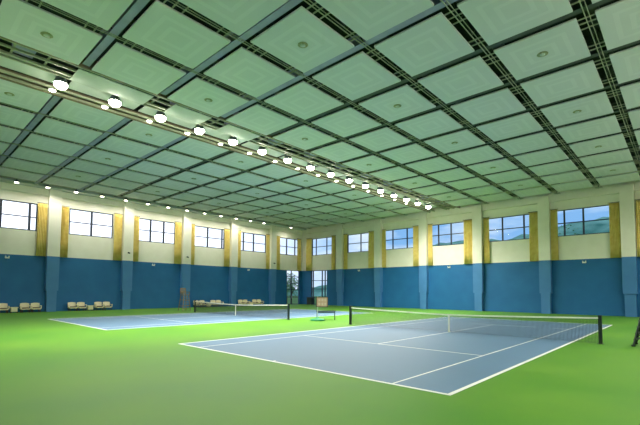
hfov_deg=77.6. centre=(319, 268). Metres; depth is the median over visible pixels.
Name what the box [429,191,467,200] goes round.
acoustic panel
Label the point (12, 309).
side table
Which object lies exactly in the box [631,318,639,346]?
chair
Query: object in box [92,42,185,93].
acoustic panel
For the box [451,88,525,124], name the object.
acoustic panel
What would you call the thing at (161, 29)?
acoustic panel
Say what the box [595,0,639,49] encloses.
acoustic panel
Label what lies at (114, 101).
floodlight
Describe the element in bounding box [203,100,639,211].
cross beam
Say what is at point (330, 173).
floodlight
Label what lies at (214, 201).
acoustic panel
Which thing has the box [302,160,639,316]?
wall
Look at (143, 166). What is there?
acoustic panel
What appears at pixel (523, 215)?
window
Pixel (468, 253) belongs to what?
window curtain
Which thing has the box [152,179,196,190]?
acoustic panel
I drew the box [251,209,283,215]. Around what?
acoustic panel
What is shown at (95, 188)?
acoustic panel
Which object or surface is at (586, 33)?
ceiling
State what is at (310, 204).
acoustic panel
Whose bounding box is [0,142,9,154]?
acoustic panel
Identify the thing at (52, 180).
acoustic panel
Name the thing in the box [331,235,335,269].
window curtain
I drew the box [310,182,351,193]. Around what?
acoustic panel
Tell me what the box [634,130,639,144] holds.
acoustic panel
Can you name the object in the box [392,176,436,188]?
acoustic panel
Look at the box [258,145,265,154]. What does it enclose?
floodlight
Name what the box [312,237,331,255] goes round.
window
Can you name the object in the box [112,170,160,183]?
acoustic panel
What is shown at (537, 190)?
acoustic panel
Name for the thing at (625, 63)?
acoustic panel
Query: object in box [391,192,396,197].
floodlight
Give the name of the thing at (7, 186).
trim
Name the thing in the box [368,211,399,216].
acoustic panel
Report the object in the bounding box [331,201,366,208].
acoustic panel
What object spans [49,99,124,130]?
acoustic panel
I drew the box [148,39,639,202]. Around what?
cross beam
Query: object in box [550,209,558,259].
window curtain
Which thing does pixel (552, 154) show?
acoustic panel
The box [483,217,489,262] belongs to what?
window curtain
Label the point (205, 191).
acoustic panel
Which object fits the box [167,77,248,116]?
acoustic panel
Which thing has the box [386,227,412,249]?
window
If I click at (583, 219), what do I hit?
window
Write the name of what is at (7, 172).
acoustic panel
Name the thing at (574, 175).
acoustic panel
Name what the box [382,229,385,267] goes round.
window curtain
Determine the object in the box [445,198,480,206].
acoustic panel
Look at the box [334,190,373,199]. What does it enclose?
acoustic panel
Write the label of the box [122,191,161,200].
acoustic panel
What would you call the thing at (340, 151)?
acoustic panel
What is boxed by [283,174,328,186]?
acoustic panel
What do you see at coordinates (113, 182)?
acoustic panel
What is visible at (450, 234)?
window
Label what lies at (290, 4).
cross beam
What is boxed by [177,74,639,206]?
cross beam
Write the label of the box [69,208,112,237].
window
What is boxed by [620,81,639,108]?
acoustic panel
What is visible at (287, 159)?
floodlight
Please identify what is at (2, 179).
trim
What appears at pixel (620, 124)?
cross beam
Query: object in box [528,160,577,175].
acoustic panel
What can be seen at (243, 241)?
window
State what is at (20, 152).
acoustic panel
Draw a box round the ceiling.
[0,0,639,215]
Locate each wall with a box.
[0,159,301,312]
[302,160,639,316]
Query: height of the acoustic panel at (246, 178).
0.070 m
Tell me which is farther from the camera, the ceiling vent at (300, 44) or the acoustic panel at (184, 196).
the acoustic panel at (184, 196)
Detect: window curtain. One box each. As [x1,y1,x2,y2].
[36,202,47,255]
[60,206,68,257]
[113,213,121,260]
[133,216,139,261]
[174,221,181,263]
[191,224,194,264]
[224,228,229,266]
[238,230,240,266]
[266,234,269,268]
[276,236,279,269]
[297,238,300,270]
[306,238,311,270]
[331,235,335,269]
[343,234,347,268]
[368,231,373,267]
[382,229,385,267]
[413,225,418,265]
[428,224,432,265]
[464,219,472,263]
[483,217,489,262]
[528,211,538,260]
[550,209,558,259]
[609,202,621,257]
[636,199,639,256]
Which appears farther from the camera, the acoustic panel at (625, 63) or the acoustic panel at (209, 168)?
the acoustic panel at (209, 168)
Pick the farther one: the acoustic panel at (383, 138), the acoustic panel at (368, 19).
the acoustic panel at (383, 138)
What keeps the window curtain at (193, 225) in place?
attached to the wall at (89, 274)
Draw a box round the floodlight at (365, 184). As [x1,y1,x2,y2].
[362,181,368,187]
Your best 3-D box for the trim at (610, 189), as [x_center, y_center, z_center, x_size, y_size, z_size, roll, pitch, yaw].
[14.774,-6.625,46.013,48.000,0.880,0.320,-3,-4,43]
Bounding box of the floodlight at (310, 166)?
[307,163,313,169]
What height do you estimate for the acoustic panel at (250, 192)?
0.070 m
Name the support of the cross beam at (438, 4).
attached to the wall
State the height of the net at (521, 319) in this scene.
1.150 m
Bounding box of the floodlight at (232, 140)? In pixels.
[228,136,237,144]
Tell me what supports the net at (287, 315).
on the floor
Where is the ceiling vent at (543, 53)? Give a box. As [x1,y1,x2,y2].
[537,51,547,56]
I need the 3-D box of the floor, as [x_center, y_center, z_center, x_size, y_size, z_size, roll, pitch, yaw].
[-0.684,3.800,28.675,48.600,0.300,46.400,-3,-4,43]
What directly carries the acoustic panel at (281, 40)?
attached to the girder at (315, 3)
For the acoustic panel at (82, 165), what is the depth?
30.60 m
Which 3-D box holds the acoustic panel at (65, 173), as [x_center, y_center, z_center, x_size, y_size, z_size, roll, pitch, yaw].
[-20.049,-7.713,32.998,2.754,0.070,2.875,-3,-4,43]
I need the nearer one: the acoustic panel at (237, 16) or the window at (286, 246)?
the acoustic panel at (237, 16)
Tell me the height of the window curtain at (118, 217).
4.965 m
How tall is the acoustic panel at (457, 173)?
0.070 m
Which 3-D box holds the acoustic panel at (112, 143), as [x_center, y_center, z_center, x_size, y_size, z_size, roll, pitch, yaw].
[-12.775,-8.040,26.316,2.754,0.070,2.875,-3,-4,43]
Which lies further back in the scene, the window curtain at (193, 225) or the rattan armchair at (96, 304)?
the window curtain at (193, 225)
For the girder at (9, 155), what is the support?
attached to the cross beam at (592, 182)
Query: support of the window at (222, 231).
in the wall at (89, 274)
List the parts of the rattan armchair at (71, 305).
backrest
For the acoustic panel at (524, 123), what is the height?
0.070 m
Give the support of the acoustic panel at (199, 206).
attached to the girder at (1, 163)
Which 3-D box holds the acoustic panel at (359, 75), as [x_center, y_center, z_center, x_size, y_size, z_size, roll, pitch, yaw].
[1.632,-8.436,17.660,2.754,0.070,2.875,-3,-4,43]
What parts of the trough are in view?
lamp rail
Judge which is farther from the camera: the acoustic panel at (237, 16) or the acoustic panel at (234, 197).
the acoustic panel at (234, 197)
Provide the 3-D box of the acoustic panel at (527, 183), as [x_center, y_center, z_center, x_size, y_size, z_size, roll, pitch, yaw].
[17.624,-7.390,35.018,2.754,0.070,2.875,-3,-4,43]
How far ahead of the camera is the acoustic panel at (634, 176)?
32.78 m
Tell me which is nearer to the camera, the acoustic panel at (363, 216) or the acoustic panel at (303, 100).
the acoustic panel at (303, 100)
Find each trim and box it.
[0,177,306,230]
[0,182,301,233]
[302,180,639,234]
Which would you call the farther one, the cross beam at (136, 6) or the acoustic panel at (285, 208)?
the acoustic panel at (285, 208)
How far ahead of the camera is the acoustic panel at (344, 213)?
48.19 m
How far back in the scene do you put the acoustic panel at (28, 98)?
19.39 m
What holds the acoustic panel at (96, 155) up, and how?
attached to the girder at (43, 118)
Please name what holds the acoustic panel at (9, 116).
attached to the girder at (43, 118)
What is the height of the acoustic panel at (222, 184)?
0.070 m
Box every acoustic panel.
[0,0,101,64]
[0,79,51,111]
[0,105,34,128]
[0,125,20,142]
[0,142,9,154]
[0,167,43,181]
[1,157,54,173]
[11,146,68,165]
[21,133,83,155]
[34,117,102,144]
[41,0,133,30]
[43,176,88,188]
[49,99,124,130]
[53,168,102,182]
[65,159,117,174]
[79,148,135,166]
[85,184,127,194]
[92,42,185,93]
[96,135,156,157]
[98,177,143,189]
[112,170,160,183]
[115,120,181,146]
[122,0,230,68]
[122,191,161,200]
[128,160,179,176]
[136,185,178,195]
[147,150,202,168]
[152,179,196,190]
[155,198,192,205]
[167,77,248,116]
[169,138,228,158]
[170,171,217,184]
[171,192,209,201]
[178,0,288,35]
[185,203,219,210]
[187,186,228,196]
[190,162,240,177]
[200,198,236,206]
[203,47,294,97]
[205,180,249,191]
[211,208,243,214]
[213,152,267,169]
[217,193,256,202]
[226,104,297,134]
[226,172,272,185]
[227,204,261,211]
[234,212,264,218]
[236,187,277,197]
[244,199,279,207]
[250,6,354,72]
[251,164,300,178]
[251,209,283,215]
[257,216,285,221]
[258,181,301,192]
[264,81,343,119]
[264,194,302,203]
[268,205,302,211]
[273,124,336,149]
[273,213,303,218]
[275,220,302,224]
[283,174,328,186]
[286,188,325,198]
[289,200,323,207]
[290,209,322,215]
[292,217,319,222]
[293,223,319,227]
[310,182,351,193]
[310,195,347,203]
[310,205,343,212]
[310,214,339,219]
[310,220,337,225]
[311,107,381,136]
[311,141,368,161]
[312,51,400,100]
[315,0,433,40]
[328,217,356,222]
[329,210,360,216]
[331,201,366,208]
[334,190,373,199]
[342,155,394,172]
[347,214,376,219]
[349,127,411,151]
[350,206,383,212]
[355,196,391,204]
[358,84,435,121]
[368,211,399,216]
[369,166,417,180]
[374,12,474,76]
[374,202,409,209]
[380,143,436,163]
[391,207,422,213]
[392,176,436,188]
[395,109,462,138]
[405,156,456,173]
[412,184,453,194]
[418,56,503,103]
[424,129,484,152]
[427,168,474,181]
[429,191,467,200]
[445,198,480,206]
[446,177,489,189]
[448,145,502,164]
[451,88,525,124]
[457,0,572,44]
[462,185,502,195]
[467,158,517,174]
[476,112,542,140]
[476,192,513,201]
[484,169,530,183]
[494,18,590,79]
[497,131,556,154]
[498,178,541,190]
[511,186,551,196]
[514,147,568,166]
[520,60,603,105]
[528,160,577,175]
[540,91,613,126]
[540,170,586,184]
[551,179,593,191]
[556,115,620,142]
[569,133,627,156]
[579,148,632,167]
[588,161,636,177]
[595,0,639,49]
[595,172,639,185]
[609,45,639,83]
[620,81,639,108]
[628,109,639,128]
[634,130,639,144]
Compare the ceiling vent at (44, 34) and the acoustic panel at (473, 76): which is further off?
the acoustic panel at (473, 76)
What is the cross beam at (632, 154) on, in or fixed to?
attached to the wall
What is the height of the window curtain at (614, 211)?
4.965 m
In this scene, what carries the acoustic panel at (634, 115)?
attached to the girder
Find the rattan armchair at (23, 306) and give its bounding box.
[20,303,30,312]
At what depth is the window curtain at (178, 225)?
46.78 m
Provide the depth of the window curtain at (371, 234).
53.12 m
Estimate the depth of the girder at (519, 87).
18.24 m
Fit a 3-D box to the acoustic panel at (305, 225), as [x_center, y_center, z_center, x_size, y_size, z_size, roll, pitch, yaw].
[-1.912,-6.260,57.542,2.754,0.070,2.875,-3,-4,43]
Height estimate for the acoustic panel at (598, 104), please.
0.070 m
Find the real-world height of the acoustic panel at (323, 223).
0.070 m
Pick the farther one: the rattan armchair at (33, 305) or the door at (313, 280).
the door at (313, 280)
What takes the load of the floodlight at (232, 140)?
hanging from the trough
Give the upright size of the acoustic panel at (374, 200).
0.070 m
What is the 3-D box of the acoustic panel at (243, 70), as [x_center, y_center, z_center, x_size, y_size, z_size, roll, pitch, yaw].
[-3.077,-8.476,17.408,2.754,0.070,2.875,-3,-4,43]
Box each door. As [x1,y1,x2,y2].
[286,270,298,304]
[311,270,326,304]
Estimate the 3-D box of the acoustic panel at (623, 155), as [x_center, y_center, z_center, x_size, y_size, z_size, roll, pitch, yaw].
[20.188,-7.758,28.084,2.754,0.070,2.875,-3,-4,43]
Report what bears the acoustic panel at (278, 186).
attached to the girder at (43, 118)
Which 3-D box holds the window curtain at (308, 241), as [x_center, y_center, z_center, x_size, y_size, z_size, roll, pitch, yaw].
[-1.656,-2.213,60.930,1.250,4.965,0.253,-3,-4,43]
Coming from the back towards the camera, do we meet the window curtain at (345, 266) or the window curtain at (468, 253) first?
the window curtain at (345, 266)
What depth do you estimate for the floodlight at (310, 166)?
29.64 m
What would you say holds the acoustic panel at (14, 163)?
attached to the girder at (0, 141)
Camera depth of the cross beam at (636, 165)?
35.37 m
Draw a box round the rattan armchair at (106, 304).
[103,302,112,309]
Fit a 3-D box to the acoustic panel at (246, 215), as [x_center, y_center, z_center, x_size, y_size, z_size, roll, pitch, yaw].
[-8.766,-6.708,50.103,2.754,0.070,2.875,-3,-4,43]
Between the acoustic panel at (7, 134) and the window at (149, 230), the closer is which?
the acoustic panel at (7, 134)
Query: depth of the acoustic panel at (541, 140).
25.16 m
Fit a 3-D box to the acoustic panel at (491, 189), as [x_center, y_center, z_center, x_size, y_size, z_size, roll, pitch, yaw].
[15.200,-7.281,37.245,2.754,0.070,2.875,-3,-4,43]
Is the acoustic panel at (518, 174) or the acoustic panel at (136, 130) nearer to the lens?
the acoustic panel at (136, 130)
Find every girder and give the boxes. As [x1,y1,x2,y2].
[0,117,384,218]
[0,141,345,223]
[0,163,311,228]
[1,100,406,214]
[1,125,363,221]
[1,155,327,226]
[26,0,489,203]
[163,0,523,198]
[303,0,559,193]
[441,0,601,187]
[569,0,639,173]
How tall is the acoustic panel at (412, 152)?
0.070 m
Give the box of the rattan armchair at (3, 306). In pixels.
[0,303,9,312]
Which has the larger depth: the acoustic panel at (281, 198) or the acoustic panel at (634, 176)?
the acoustic panel at (281, 198)
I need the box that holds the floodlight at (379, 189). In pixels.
[377,187,383,192]
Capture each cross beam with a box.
[0,0,149,163]
[35,0,302,183]
[78,0,456,190]
[114,0,612,196]
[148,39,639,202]
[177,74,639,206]
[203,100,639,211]
[227,121,639,215]
[249,138,638,218]
[268,152,639,222]
[286,164,639,225]
[314,174,639,224]
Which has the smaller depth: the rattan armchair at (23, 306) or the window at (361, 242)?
the rattan armchair at (23, 306)
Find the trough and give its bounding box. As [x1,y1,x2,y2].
[0,36,459,212]
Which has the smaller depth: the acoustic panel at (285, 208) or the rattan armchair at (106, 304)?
the rattan armchair at (106, 304)
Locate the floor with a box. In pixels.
[0,304,639,424]
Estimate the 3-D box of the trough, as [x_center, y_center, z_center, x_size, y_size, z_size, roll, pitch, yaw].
[-1.509,-8.255,28.825,3.780,0.900,47.045,-3,-4,43]
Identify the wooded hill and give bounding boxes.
[287,217,609,295]
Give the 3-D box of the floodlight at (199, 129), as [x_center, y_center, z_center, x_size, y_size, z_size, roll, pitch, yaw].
[-6.977,-8.093,23.043,0.573,0.570,0.573,0,-3,-2]
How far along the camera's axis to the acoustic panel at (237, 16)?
13.35 m
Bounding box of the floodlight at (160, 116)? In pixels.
[155,109,165,121]
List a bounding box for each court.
[50,309,365,329]
[180,317,611,395]
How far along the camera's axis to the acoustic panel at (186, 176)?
33.33 m
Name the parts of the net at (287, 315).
net post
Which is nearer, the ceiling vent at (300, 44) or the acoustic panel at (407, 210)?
the ceiling vent at (300, 44)
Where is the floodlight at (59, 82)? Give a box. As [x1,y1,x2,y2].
[53,74,67,89]
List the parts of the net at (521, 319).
net post, net post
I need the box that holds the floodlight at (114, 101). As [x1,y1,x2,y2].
[108,95,120,106]
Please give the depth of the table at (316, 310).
28.59 m
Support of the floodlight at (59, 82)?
hanging from the trough
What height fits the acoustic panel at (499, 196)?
0.070 m
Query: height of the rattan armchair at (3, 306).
0.850 m
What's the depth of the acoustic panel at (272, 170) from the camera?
31.37 m
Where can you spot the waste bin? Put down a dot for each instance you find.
(310, 300)
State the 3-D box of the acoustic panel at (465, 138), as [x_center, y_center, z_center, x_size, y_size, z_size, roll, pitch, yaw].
[8.486,-7.988,25.099,2.754,0.070,2.875,-3,-4,43]
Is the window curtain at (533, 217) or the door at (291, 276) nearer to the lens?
the window curtain at (533, 217)
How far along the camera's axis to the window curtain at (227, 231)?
51.78 m
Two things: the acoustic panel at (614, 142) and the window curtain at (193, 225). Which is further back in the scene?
the window curtain at (193, 225)
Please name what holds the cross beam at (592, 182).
attached to the wall
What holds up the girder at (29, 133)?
attached to the cross beam at (592, 182)
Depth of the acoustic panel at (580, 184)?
35.01 m
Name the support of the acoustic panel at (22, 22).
attached to the girder at (135, 19)
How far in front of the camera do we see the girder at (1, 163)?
42.05 m
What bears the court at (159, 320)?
on the floor
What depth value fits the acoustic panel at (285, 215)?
50.32 m
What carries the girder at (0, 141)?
attached to the cross beam at (592, 182)
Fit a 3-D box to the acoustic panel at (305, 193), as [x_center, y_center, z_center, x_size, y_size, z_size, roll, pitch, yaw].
[-1.352,-7.293,38.715,2.754,0.070,2.875,-3,-4,43]
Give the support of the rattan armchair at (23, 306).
on the floor
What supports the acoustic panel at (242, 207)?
attached to the girder at (0, 141)
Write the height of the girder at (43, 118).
1.010 m
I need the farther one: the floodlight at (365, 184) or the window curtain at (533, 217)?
the window curtain at (533, 217)
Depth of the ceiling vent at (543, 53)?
15.63 m
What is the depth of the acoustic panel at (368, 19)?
13.40 m
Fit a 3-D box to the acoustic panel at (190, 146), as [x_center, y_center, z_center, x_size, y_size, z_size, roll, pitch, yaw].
[-8.066,-8.000,26.569,2.754,0.070,2.875,-3,-4,43]
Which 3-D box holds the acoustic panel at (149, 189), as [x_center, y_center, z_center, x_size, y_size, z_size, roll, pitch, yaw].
[-15.480,-7.415,37.957,2.754,0.070,2.875,-3,-4,43]
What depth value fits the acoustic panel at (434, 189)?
36.75 m
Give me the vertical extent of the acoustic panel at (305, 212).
0.070 m
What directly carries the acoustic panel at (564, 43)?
attached to the girder at (590, 16)
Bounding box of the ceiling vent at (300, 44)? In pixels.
[298,42,307,47]
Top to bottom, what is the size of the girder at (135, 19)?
1.010 m
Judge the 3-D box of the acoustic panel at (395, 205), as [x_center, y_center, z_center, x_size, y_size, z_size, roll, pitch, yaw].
[7.926,-6.954,43.927,2.754,0.070,2.875,-3,-4,43]
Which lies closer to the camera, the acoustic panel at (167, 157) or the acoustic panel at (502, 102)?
the acoustic panel at (502, 102)
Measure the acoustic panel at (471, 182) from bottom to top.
0.070 m
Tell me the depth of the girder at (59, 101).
27.15 m
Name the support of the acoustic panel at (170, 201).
attached to the girder at (1, 163)
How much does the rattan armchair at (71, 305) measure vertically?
0.850 m
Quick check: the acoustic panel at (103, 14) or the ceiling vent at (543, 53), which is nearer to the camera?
the acoustic panel at (103, 14)
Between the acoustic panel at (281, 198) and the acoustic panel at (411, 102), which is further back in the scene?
the acoustic panel at (281, 198)
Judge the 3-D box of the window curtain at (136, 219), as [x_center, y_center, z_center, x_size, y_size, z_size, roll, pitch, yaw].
[-20.017,-3.289,43.274,0.268,4.965,0.750,-3,-4,43]
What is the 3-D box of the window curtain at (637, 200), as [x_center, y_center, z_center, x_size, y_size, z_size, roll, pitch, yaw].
[27.596,-3.529,34.048,0.950,4.965,0.268,-3,-4,43]
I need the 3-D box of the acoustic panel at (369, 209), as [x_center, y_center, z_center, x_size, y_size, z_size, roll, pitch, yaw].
[5.502,-6.845,46.154,2.754,0.070,2.875,-3,-4,43]
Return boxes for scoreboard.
[310,296,327,320]
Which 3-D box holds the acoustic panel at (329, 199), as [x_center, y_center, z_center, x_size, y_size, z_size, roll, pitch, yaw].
[0.932,-7.144,41.194,2.754,0.070,2.875,-3,-4,43]
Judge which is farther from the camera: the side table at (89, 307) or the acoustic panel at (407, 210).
the acoustic panel at (407, 210)
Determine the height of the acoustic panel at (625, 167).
0.070 m
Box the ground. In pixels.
[287,296,326,303]
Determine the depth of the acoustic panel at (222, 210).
47.39 m
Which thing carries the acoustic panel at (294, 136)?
attached to the girder at (135, 19)
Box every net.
[194,300,290,319]
[348,306,603,343]
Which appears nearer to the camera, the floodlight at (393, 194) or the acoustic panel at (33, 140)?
the acoustic panel at (33, 140)
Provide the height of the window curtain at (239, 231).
4.965 m
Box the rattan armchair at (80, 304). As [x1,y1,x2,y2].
[77,302,86,310]
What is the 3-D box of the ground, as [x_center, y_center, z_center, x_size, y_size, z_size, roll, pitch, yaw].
[36.898,10.549,141.727,400.000,0.280,380.000,-3,-4,43]
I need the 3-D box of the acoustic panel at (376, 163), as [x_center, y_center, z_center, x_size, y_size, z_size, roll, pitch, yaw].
[3.637,-7.770,29.554,2.754,0.070,2.875,-3,-4,43]
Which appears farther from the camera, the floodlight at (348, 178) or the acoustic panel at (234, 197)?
the acoustic panel at (234, 197)
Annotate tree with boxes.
[287,274,297,303]
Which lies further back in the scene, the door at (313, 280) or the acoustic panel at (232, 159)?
the door at (313, 280)
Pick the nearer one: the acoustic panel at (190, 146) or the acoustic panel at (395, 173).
the acoustic panel at (190, 146)
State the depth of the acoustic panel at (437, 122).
22.48 m
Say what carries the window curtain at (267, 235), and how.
attached to the wall at (89, 274)
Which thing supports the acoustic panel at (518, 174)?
attached to the girder at (315, 3)
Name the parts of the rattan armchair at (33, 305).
backrest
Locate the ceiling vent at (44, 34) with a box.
[40,32,52,38]
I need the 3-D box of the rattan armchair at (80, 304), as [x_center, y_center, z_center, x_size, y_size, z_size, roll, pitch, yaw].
[-23.240,3.655,38.795,0.760,0.850,0.780,-3,-4,43]
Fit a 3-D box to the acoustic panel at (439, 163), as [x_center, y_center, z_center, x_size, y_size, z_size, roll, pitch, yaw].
[8.346,-7.729,29.806,2.754,0.070,2.875,-3,-4,43]
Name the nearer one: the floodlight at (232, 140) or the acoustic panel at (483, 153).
the floodlight at (232, 140)
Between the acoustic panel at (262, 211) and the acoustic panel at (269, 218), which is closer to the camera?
the acoustic panel at (262, 211)
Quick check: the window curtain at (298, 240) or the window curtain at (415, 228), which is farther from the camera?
the window curtain at (298, 240)
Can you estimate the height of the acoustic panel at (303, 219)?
0.070 m
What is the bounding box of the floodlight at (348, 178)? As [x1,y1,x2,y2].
[346,176,351,182]
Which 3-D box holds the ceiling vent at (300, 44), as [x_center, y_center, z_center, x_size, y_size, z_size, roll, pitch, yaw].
[-0.653,-8.519,15.177,0.400,0.055,0.400,-3,-4,43]
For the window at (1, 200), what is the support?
in the wall at (89, 274)
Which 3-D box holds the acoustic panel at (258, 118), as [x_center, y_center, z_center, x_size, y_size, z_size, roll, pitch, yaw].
[-3.217,-8.218,22.114,2.754,0.070,2.875,-3,-4,43]
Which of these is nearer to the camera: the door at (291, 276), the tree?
the door at (291, 276)
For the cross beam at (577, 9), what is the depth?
16.64 m
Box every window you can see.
[0,199,37,230]
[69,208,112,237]
[139,218,174,243]
[195,226,224,248]
[241,232,265,252]
[280,237,297,255]
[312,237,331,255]
[347,232,368,252]
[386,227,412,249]
[432,221,463,245]
[489,214,528,241]
[558,205,609,236]
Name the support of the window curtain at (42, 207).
attached to the wall at (89, 274)
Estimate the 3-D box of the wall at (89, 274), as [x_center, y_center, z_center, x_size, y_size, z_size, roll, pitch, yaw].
[-18.116,-2.342,45.310,0.850,13.600,46.100,-3,-4,43]
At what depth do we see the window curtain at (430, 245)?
47.27 m
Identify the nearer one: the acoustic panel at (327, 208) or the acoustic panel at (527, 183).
the acoustic panel at (527, 183)
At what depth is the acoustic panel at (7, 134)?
24.02 m
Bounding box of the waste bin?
[306,297,314,304]
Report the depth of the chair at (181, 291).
40.49 m
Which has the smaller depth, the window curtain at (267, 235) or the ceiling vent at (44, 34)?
the ceiling vent at (44, 34)
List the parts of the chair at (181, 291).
backrest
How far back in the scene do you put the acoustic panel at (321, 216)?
50.25 m
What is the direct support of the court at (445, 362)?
on the floor
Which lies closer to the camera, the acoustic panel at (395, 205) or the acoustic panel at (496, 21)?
the acoustic panel at (496, 21)
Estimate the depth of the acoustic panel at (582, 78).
17.98 m
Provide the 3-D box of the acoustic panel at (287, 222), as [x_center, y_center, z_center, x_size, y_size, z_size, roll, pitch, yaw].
[-4.196,-6.409,55.063,2.754,0.070,2.875,-3,-4,43]
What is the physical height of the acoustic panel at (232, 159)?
0.070 m
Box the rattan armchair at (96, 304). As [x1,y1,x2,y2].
[94,302,103,309]
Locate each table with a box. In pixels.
[10,307,17,312]
[87,305,92,310]
[316,310,334,319]
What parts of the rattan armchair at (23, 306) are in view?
backrest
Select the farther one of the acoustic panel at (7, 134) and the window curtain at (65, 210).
the window curtain at (65, 210)
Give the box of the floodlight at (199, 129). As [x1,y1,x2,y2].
[194,123,204,134]
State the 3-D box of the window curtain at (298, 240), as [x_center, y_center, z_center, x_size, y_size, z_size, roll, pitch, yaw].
[-3.246,-2.192,61.477,0.268,4.965,0.900,-3,-4,43]
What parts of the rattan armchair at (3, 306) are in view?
backrest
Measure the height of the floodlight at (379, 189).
0.570 m
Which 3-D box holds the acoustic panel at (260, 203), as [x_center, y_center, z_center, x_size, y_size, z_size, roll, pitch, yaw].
[-6.201,-7.075,43.169,2.754,0.070,2.875,-3,-4,43]
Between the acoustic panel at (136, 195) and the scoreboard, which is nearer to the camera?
the scoreboard
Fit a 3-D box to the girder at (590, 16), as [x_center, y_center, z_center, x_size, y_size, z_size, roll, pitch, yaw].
[12.418,-8.909,17.245,0.536,1.010,45.416,-3,-4,43]
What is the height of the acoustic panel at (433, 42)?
0.070 m
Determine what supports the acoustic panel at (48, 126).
attached to the girder at (43, 118)
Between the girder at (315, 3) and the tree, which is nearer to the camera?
the girder at (315, 3)
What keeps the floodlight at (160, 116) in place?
hanging from the trough
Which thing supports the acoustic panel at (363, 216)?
attached to the girder at (43, 118)
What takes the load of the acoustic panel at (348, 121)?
attached to the girder at (165, 1)
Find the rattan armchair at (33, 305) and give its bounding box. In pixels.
[30,303,41,311]
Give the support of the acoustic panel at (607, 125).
attached to the girder at (590, 16)
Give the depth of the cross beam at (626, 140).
30.12 m
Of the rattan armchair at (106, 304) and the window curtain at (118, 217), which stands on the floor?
the rattan armchair at (106, 304)
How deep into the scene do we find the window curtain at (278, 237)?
58.27 m
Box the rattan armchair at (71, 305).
[67,302,77,310]
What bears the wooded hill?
on the ground
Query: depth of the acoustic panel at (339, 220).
52.97 m
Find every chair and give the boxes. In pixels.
[178,288,190,310]
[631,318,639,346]
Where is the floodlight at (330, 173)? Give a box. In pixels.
[327,170,333,176]
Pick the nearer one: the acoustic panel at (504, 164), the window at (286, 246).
the acoustic panel at (504, 164)
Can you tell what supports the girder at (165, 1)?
attached to the cross beam at (592, 182)
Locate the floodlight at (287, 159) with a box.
[284,155,291,162]
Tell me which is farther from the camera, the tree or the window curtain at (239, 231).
the tree

